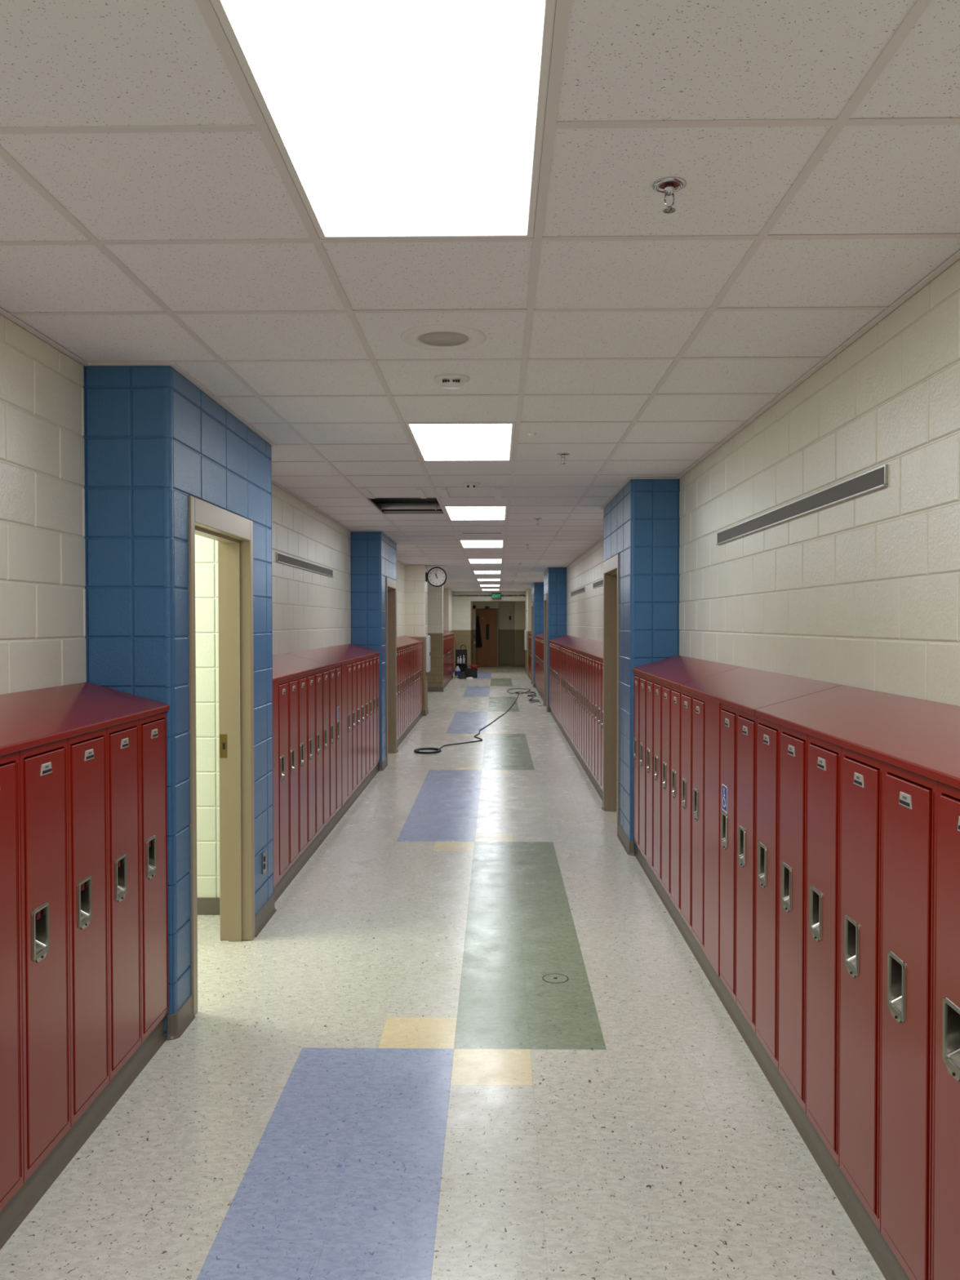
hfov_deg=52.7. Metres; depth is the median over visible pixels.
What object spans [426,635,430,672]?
upper cabinet
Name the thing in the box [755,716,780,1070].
locker
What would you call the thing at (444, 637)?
locker
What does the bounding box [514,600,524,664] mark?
wall
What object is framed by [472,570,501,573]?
ceiling light
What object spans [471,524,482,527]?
ceiling sensor
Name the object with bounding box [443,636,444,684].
locker
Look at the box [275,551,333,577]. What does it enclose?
display strip
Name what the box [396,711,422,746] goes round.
baseboard
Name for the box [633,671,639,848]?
locker
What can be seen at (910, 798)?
locker
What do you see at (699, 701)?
locker
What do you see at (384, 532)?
trim
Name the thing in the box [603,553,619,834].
door
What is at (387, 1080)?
floor
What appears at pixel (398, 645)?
locker top
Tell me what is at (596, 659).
locker
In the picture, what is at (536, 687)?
baseboard
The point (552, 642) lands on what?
locker
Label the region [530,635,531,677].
locker
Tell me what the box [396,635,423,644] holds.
locker top
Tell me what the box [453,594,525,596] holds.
trim
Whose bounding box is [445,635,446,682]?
locker
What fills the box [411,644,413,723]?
locker
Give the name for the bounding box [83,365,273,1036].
wall
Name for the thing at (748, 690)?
locker top
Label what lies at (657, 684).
locker
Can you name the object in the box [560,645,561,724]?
panel
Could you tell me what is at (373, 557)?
wall
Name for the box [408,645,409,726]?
locker
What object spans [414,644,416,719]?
locker
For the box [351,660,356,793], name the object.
locker
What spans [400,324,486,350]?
ceiling speaker
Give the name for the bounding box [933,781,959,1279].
locker
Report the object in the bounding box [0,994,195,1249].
baseboard
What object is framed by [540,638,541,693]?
locker
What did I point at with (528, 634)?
panel
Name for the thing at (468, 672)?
tool bag
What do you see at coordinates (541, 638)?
locker
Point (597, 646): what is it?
locker top
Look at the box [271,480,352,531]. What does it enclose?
trim
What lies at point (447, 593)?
wall
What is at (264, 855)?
power outlet
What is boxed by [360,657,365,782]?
locker
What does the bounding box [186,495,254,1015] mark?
door frame
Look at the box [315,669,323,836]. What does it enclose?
locker
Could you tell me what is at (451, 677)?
baseboard
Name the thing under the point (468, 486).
smoke detector
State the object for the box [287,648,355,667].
locker top
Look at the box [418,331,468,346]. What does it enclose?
grille
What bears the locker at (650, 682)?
on the floor
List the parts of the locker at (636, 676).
recessed handle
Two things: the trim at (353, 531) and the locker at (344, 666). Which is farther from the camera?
the trim at (353, 531)
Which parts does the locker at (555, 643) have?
door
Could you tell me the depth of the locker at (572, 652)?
12.71 m
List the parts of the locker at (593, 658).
recessed handle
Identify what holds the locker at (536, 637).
on the floor
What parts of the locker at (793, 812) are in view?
recessed handle, number plate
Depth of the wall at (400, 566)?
16.87 m
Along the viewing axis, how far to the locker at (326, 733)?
7.62 m
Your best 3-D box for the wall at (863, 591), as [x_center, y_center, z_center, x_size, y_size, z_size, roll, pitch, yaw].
[1.463,0.292,2.031,0.200,2.755,10.100,0,1,1]
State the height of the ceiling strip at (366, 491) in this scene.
0.012 m
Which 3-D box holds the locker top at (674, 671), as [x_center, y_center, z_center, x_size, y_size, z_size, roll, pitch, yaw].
[1.261,0.187,6.156,0.334,0.119,1.838,0,1,1]
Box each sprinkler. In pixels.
[556,453,569,464]
[652,177,686,213]
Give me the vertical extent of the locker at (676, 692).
1.234 m
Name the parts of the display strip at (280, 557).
rail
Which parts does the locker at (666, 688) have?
recessed handle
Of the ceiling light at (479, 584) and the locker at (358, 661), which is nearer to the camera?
the locker at (358, 661)
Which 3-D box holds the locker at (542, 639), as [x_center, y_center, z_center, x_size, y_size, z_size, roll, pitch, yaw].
[1.517,0.592,21.213,0.328,1.234,0.302,0,1,1]
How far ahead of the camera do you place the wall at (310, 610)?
8.57 m
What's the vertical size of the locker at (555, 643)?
1.234 m
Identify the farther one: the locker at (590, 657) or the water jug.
the water jug
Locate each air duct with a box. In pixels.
[370,497,438,502]
[373,501,441,510]
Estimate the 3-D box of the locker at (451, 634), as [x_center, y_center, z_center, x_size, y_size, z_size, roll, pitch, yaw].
[-1.000,0.452,29.093,0.328,1.234,0.302,0,1,1]
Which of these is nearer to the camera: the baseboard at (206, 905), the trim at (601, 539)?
the baseboard at (206, 905)
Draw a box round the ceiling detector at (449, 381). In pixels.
[433,373,469,389]
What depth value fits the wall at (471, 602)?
35.56 m
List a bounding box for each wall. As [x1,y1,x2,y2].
[0,313,86,694]
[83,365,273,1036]
[195,534,219,897]
[271,483,351,654]
[350,531,396,769]
[396,560,404,636]
[443,589,453,632]
[453,591,525,671]
[471,601,472,664]
[472,600,475,664]
[475,600,498,608]
[497,608,498,650]
[498,600,514,663]
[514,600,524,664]
[525,588,531,676]
[531,582,543,684]
[543,567,566,711]
[566,538,604,641]
[603,478,679,854]
[679,258,959,706]
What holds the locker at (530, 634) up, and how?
on the floor
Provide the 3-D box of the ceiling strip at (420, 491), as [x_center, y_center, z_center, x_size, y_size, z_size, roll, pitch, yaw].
[-0.475,-1.187,7.869,0.048,0.012,0.520,0,1,1]
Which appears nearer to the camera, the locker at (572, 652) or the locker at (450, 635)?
the locker at (572, 652)
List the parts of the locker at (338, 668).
recessed handle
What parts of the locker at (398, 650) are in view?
door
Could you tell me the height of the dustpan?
0.581 m
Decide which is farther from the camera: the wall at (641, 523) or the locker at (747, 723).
the wall at (641, 523)
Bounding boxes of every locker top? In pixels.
[0,681,169,755]
[271,653,328,682]
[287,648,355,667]
[322,643,380,660]
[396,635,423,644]
[396,637,415,646]
[396,642,407,648]
[443,630,453,635]
[548,635,573,643]
[576,641,603,654]
[631,655,740,688]
[680,666,842,715]
[755,684,959,788]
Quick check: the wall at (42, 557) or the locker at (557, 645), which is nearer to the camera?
the wall at (42, 557)
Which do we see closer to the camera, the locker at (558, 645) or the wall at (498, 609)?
the locker at (558, 645)
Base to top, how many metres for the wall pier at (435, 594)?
2.755 m
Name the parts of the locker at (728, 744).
recessed handle, number plate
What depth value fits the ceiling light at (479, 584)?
27.22 m
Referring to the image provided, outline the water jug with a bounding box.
[454,666,460,678]
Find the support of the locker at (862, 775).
on the floor
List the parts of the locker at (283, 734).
recessed handle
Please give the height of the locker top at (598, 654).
0.119 m
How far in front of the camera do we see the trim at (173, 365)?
4.55 m
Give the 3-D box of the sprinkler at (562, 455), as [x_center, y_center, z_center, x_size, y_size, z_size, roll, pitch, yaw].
[0.519,-1.131,6.058,0.080,0.063,0.080,0,1,1]
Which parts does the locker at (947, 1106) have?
recessed handle, number plate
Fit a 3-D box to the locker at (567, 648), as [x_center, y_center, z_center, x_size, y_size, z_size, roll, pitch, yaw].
[1.388,0.729,13.652,0.328,1.234,0.302,0,1,1]
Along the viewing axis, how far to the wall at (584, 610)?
14.32 m
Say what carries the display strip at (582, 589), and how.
attached to the wall at (584, 610)
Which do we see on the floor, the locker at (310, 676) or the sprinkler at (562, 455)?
the locker at (310, 676)
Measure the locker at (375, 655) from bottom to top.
1.234 m
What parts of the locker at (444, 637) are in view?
door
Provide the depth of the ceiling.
2.71 m
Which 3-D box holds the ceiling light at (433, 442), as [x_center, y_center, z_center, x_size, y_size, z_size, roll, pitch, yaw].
[-0.094,-1.182,5.711,0.585,0.060,1.194,0,1,1]
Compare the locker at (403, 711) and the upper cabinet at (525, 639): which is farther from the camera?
the upper cabinet at (525, 639)
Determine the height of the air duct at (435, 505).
0.082 m
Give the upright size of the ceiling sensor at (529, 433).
0.014 m
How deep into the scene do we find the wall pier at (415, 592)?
17.68 m
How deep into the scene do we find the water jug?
29.72 m
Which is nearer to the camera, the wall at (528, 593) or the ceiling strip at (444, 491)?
the ceiling strip at (444, 491)
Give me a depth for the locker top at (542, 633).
24.11 m
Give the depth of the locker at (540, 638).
22.32 m
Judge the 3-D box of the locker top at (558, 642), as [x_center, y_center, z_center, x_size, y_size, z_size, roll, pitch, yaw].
[1.426,0.012,15.831,0.334,0.119,1.493,0,1,1]
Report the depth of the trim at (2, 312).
3.54 m
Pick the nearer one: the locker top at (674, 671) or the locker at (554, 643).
the locker top at (674, 671)
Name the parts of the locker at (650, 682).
recessed handle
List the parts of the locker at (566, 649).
door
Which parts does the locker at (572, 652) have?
frame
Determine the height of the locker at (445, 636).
1.234 m
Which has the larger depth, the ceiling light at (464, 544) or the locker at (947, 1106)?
the ceiling light at (464, 544)
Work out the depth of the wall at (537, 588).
25.37 m
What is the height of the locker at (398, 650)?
1.234 m
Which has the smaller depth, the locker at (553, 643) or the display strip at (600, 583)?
the display strip at (600, 583)
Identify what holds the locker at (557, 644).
on the floor
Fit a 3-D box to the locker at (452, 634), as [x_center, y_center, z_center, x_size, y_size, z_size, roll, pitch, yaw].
[-0.990,0.441,29.703,0.328,1.234,0.302,0,1,1]
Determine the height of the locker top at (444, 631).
0.119 m
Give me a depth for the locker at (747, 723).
3.87 m
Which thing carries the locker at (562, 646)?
on the floor
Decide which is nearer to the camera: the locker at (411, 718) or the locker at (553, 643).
the locker at (411, 718)
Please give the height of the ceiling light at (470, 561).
0.060 m
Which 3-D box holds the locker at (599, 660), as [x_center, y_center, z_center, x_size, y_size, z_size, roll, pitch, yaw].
[1.315,0.806,9.386,0.328,1.234,0.302,0,1,1]
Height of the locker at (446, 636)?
1.234 m
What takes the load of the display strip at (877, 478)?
attached to the wall at (863, 591)
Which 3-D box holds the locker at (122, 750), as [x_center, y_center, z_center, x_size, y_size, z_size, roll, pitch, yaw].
[-1.437,0.916,3.510,0.328,1.234,0.302,0,1,1]
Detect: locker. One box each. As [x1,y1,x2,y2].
[0,751,23,1211]
[18,737,70,1182]
[66,727,109,1128]
[106,718,141,1081]
[138,711,168,1044]
[277,678,288,879]
[288,675,298,868]
[297,673,307,857]
[306,671,315,845]
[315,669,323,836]
[322,667,329,827]
[328,666,336,819]
[335,664,342,812]
[341,662,347,805]
[346,661,352,798]
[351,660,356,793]
[356,658,361,787]
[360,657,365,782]
[364,657,369,777]
[368,655,373,772]
[373,654,376,768]
[376,653,379,764]
[396,648,398,740]
[397,648,399,738]
[400,648,402,736]
[402,647,404,733]
[404,646,406,731]
[406,646,408,728]
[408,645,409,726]
[409,645,412,724]
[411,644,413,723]
[413,644,414,720]
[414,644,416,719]
[416,643,417,717]
[417,643,419,715]
[419,643,421,713]
[420,642,422,712]
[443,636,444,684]
[444,635,445,683]
[444,636,444,684]
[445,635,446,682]
[446,635,447,681]
[447,635,448,679]
[448,635,449,678]
[448,646,448,678]
[449,635,450,677]
[450,635,451,676]
[451,634,452,675]
[452,634,453,674]
[528,635,529,673]
[529,634,530,675]
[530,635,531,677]
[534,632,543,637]
[534,635,535,683]
[535,636,536,684]
[536,636,537,686]
[537,637,537,687]
[537,638,538,687]
[538,637,539,689]
[539,638,540,691]
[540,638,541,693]
[541,638,542,693]
[542,639,542,695]
[542,640,543,695]
[549,641,550,706]
[550,641,551,708]
[551,642,551,709]
[551,642,553,711]
[552,643,554,713]
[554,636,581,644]
[554,643,555,715]
[555,643,556,717]
[555,644,557,718]
[557,644,558,719]
[558,644,559,722]
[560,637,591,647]
[560,645,562,726]
[562,646,564,728]
[563,646,565,731]
[564,647,567,733]
[566,648,568,735]
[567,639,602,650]
[568,648,570,737]
[569,648,572,742]
[571,649,573,744]
[573,650,575,746]
[575,650,577,751]
[577,651,579,753]
[579,652,582,757]
[582,653,584,761]
[583,653,586,765]
[586,654,589,768]
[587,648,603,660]
[589,656,592,773]
[591,657,595,777]
[595,657,598,783]
[598,658,601,788]
[601,660,603,791]
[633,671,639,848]
[639,674,646,860]
[646,676,653,871]
[653,679,662,884]
[662,682,671,898]
[671,685,681,914]
[680,688,693,933]
[692,693,705,951]
[719,702,737,1002]
[736,709,757,1034]
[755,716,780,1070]
[778,724,808,1114]
[806,734,841,1166]
[839,746,884,1231]
[880,761,937,1279]
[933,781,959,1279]
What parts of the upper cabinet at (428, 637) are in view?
door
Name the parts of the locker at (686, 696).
recessed handle, number plate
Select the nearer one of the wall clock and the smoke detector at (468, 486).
the smoke detector at (468, 486)
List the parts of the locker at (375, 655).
recessed handle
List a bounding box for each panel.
[272,681,279,887]
[422,642,422,711]
[453,634,453,673]
[528,634,528,673]
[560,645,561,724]
[704,697,720,976]
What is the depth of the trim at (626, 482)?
7.80 m
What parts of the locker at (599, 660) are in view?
recessed handle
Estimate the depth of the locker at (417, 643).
16.39 m
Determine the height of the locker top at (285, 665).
0.119 m
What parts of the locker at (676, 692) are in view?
recessed handle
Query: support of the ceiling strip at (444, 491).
attached to the ceiling
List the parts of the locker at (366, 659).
door, recessed handle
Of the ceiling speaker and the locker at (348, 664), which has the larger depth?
the locker at (348, 664)
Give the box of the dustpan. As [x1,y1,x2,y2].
[457,659,466,679]
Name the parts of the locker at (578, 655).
recessed handle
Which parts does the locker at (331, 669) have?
recessed handle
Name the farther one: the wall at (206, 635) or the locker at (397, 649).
the locker at (397, 649)
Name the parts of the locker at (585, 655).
recessed handle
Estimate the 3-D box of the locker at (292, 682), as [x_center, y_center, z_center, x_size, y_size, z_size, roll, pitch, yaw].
[-1.387,0.863,6.429,0.328,1.234,0.302,0,1,1]
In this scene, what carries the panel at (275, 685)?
on the floor
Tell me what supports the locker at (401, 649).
on the floor
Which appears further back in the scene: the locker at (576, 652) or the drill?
the drill
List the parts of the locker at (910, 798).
recessed handle, number plate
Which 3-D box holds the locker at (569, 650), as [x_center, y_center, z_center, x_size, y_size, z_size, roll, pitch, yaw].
[1.383,0.735,13.347,0.328,1.234,0.302,0,1,1]
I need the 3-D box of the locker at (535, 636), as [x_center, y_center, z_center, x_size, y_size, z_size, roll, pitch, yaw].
[1.585,0.520,25.174,0.328,1.234,0.302,0,1,1]
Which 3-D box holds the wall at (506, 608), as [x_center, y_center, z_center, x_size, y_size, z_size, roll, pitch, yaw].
[1.034,-0.283,38.089,0.610,2.600,0.400,0,1,1]
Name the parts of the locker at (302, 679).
recessed handle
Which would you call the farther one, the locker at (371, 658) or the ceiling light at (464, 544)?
the ceiling light at (464, 544)
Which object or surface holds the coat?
hanging from the door at (487, 655)
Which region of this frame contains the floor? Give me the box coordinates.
[0,666,885,1279]
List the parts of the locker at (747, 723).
recessed handle, number plate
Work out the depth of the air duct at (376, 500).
9.51 m
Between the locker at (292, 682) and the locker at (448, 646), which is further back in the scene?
the locker at (448, 646)
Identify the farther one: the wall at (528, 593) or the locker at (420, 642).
the wall at (528, 593)
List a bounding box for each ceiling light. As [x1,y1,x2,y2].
[209,0,555,239]
[404,422,515,461]
[443,506,507,519]
[458,540,504,547]
[467,559,502,563]
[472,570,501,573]
[476,578,500,581]
[479,584,500,586]
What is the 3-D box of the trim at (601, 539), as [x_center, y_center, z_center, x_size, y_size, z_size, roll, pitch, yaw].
[1.550,-1.294,13.644,0.022,0.007,9.520,0,1,1]
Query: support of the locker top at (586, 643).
on the locker at (569, 650)
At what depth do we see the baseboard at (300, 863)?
6.93 m
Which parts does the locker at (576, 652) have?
door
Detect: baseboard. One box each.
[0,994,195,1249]
[197,897,220,915]
[254,756,387,937]
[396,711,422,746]
[423,707,428,715]
[427,687,444,692]
[443,674,453,688]
[498,663,514,666]
[514,664,524,666]
[535,684,543,701]
[549,708,603,800]
[617,822,910,1279]
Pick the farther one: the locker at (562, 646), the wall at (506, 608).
the wall at (506, 608)
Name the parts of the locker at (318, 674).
recessed handle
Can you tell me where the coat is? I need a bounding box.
[475,614,482,647]
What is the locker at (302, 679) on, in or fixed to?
on the floor
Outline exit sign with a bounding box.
[492,591,501,599]
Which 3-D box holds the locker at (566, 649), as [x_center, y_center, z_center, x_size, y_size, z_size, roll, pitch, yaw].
[1.393,0.724,13.957,0.328,1.234,0.302,0,1,1]
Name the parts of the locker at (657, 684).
recessed handle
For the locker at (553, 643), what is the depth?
16.95 m
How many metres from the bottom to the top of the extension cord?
0.050 m
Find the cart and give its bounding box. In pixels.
[455,644,466,671]
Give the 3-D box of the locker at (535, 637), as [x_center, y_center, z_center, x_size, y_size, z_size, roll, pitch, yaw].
[1.575,0.531,24.565,0.328,1.234,0.302,0,1,1]
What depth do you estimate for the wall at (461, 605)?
33.30 m
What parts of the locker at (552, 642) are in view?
door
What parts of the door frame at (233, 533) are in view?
strike plate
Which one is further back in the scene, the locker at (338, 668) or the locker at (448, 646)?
the locker at (448, 646)
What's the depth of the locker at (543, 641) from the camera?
20.72 m
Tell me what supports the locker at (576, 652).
on the floor
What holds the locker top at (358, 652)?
on the locker at (378, 655)
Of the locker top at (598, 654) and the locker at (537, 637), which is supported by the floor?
the locker at (537, 637)
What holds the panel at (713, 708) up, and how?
on the floor
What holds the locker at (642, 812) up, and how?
on the floor
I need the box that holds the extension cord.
[413,688,542,753]
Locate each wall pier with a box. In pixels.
[404,564,427,715]
[426,582,443,687]
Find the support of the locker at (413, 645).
on the floor
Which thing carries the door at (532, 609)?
in the wall at (537, 588)
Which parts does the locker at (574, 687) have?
door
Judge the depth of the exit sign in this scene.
32.85 m
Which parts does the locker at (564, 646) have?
door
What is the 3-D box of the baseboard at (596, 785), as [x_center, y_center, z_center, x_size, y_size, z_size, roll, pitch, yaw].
[1.253,1.403,13.698,0.017,0.112,9.520,0,1,1]
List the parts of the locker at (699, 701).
recessed handle, number plate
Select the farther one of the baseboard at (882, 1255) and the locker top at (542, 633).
the locker top at (542, 633)
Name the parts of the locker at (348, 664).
recessed handle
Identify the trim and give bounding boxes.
[0,307,89,366]
[87,362,169,366]
[168,362,276,446]
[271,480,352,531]
[352,530,381,531]
[381,530,398,543]
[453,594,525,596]
[565,537,603,567]
[600,477,631,508]
[631,477,676,479]
[676,249,959,479]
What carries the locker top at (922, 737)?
on the locker at (768, 732)
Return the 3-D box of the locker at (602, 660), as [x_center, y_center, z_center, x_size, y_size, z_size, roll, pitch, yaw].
[1.310,0.812,9.082,0.328,1.234,0.302,0,1,1]
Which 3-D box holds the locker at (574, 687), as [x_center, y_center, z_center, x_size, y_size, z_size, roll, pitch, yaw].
[1.367,0.751,12.433,0.328,1.234,0.302,0,1,1]
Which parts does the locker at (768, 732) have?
recessed handle, number plate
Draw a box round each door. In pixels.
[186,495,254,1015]
[386,577,396,764]
[475,606,498,666]
[531,602,533,684]
[543,594,547,710]
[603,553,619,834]
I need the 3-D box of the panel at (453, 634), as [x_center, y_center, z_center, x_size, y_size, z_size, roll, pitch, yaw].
[-0.983,0.431,30.267,0.322,1.234,0.208,0,1,1]
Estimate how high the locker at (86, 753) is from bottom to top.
1.234 m
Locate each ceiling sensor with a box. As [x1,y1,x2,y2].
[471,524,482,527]
[528,432,535,435]
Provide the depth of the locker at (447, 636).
26.61 m
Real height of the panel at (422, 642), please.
1.234 m
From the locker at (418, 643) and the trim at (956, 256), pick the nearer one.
the trim at (956, 256)
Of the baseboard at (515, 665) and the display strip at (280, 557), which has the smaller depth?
the display strip at (280, 557)
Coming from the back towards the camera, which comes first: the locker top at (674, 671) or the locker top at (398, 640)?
the locker top at (398, 640)
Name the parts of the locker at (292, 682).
recessed handle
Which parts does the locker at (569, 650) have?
door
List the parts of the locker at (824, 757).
recessed handle, number plate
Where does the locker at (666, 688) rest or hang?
on the floor
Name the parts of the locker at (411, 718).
door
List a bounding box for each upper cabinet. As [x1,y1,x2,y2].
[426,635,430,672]
[524,630,526,649]
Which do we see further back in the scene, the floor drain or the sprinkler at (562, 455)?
the sprinkler at (562, 455)
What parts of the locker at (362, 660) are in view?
recessed handle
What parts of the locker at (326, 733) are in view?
recessed handle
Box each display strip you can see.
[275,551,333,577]
[570,586,585,596]
[592,579,603,588]
[715,464,888,545]
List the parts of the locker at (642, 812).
recessed handle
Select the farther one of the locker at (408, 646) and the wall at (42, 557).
the locker at (408, 646)
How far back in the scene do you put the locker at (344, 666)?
8.52 m
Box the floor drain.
[542,973,568,983]
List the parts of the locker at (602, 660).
recessed handle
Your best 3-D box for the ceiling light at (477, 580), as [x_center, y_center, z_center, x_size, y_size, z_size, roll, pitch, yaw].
[0.218,-1.513,23.994,0.585,0.060,1.194,0,1,1]
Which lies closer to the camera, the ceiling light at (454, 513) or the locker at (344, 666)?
the locker at (344, 666)
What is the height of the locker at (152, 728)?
1.234 m
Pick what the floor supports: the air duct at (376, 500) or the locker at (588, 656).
the locker at (588, 656)
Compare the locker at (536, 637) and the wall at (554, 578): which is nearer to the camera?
the wall at (554, 578)
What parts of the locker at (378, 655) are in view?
recessed handle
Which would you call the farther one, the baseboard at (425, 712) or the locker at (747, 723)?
the baseboard at (425, 712)
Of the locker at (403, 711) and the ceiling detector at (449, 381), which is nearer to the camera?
the ceiling detector at (449, 381)
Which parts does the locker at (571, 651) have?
door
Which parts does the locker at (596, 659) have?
recessed handle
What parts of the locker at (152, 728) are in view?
recessed handle, number plate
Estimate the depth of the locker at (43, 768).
2.88 m
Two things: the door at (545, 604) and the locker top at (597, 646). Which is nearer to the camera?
the locker top at (597, 646)
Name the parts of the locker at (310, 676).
recessed handle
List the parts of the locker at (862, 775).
recessed handle, number plate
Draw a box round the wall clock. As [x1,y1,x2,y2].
[425,566,447,586]
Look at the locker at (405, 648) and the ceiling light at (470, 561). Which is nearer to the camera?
the locker at (405, 648)
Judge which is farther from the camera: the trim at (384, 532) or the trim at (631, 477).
the trim at (384, 532)
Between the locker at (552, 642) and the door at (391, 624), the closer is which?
the door at (391, 624)
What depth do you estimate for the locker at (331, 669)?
7.92 m
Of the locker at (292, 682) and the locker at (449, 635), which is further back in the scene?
the locker at (449, 635)
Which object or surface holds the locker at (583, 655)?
on the floor
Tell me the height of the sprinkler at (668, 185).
0.063 m
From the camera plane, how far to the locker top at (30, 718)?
3.28 m
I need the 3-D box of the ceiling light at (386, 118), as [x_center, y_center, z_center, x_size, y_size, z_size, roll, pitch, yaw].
[-0.157,-1.116,2.055,0.585,0.060,1.194,0,1,1]
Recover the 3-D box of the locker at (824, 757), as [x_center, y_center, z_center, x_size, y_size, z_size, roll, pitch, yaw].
[1.206,0.923,2.975,0.328,1.234,0.302,0,1,1]
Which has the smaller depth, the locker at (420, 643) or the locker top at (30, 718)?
the locker top at (30, 718)
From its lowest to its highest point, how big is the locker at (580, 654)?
1.234 m
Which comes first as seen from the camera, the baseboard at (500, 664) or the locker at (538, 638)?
the locker at (538, 638)
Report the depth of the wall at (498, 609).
38.29 m
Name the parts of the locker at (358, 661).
recessed handle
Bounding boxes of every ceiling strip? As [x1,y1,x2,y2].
[360,488,375,498]
[415,488,426,498]
[440,488,449,498]
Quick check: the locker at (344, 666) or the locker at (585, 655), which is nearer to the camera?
the locker at (344, 666)
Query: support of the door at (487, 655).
in the wall at (473, 602)
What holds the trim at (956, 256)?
attached to the wall at (863, 591)
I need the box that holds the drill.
[471,664,479,668]
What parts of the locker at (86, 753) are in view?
recessed handle, number plate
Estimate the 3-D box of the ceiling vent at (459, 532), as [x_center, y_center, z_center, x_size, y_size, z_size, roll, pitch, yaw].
[0.022,-1.255,11.390,0.540,0.005,0.180,0,1,1]
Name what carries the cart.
on the floor
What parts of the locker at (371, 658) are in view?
recessed handle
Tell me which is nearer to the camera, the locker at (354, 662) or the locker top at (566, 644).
the locker at (354, 662)
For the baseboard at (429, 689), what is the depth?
23.86 m
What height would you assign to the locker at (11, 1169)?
1.234 m
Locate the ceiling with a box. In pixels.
[0,0,959,591]
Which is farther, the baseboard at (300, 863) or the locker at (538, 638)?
the locker at (538, 638)
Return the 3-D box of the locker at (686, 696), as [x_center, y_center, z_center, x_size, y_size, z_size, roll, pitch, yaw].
[1.242,0.884,5.108,0.328,1.234,0.302,0,1,1]
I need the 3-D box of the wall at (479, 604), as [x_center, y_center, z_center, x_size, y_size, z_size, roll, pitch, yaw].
[0.284,-1.398,37.832,0.880,0.360,0.900,0,1,1]
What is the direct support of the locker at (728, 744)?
on the floor
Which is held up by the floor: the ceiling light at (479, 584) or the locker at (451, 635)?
the locker at (451, 635)
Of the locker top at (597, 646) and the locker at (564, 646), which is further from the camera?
the locker at (564, 646)
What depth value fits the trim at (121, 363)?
3.91 m
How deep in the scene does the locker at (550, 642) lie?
17.90 m
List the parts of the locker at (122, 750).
recessed handle, number plate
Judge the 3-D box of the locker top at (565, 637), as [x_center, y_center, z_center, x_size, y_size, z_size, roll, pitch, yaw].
[1.455,-0.018,17.503,0.334,0.119,1.838,0,1,1]
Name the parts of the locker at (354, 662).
recessed handle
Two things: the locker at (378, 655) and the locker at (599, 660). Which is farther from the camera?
the locker at (378, 655)
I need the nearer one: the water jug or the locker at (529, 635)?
the locker at (529, 635)
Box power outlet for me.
[262,850,266,874]
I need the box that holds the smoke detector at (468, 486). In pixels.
[462,482,479,489]
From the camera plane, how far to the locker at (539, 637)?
22.70 m
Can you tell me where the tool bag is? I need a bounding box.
[464,665,477,678]
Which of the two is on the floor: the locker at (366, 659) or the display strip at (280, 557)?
the locker at (366, 659)
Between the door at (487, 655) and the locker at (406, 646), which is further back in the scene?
the door at (487, 655)
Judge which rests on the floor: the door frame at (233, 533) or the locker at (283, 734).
the locker at (283, 734)
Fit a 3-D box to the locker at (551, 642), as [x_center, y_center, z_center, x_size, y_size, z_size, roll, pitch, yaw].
[1.456,0.657,17.613,0.328,1.234,0.302,0,1,1]
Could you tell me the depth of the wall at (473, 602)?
37.31 m
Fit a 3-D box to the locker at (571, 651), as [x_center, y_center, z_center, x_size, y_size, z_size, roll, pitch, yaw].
[1.378,0.740,13.043,0.328,1.234,0.302,0,1,1]
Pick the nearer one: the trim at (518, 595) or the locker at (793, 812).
the locker at (793, 812)
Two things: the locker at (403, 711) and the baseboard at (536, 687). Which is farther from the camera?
the baseboard at (536, 687)
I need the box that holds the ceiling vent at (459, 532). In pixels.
[458,532,505,533]
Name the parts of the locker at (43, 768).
recessed handle, number plate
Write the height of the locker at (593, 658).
1.234 m
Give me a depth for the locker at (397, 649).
13.11 m
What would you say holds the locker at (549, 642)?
on the floor
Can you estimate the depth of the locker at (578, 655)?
11.83 m

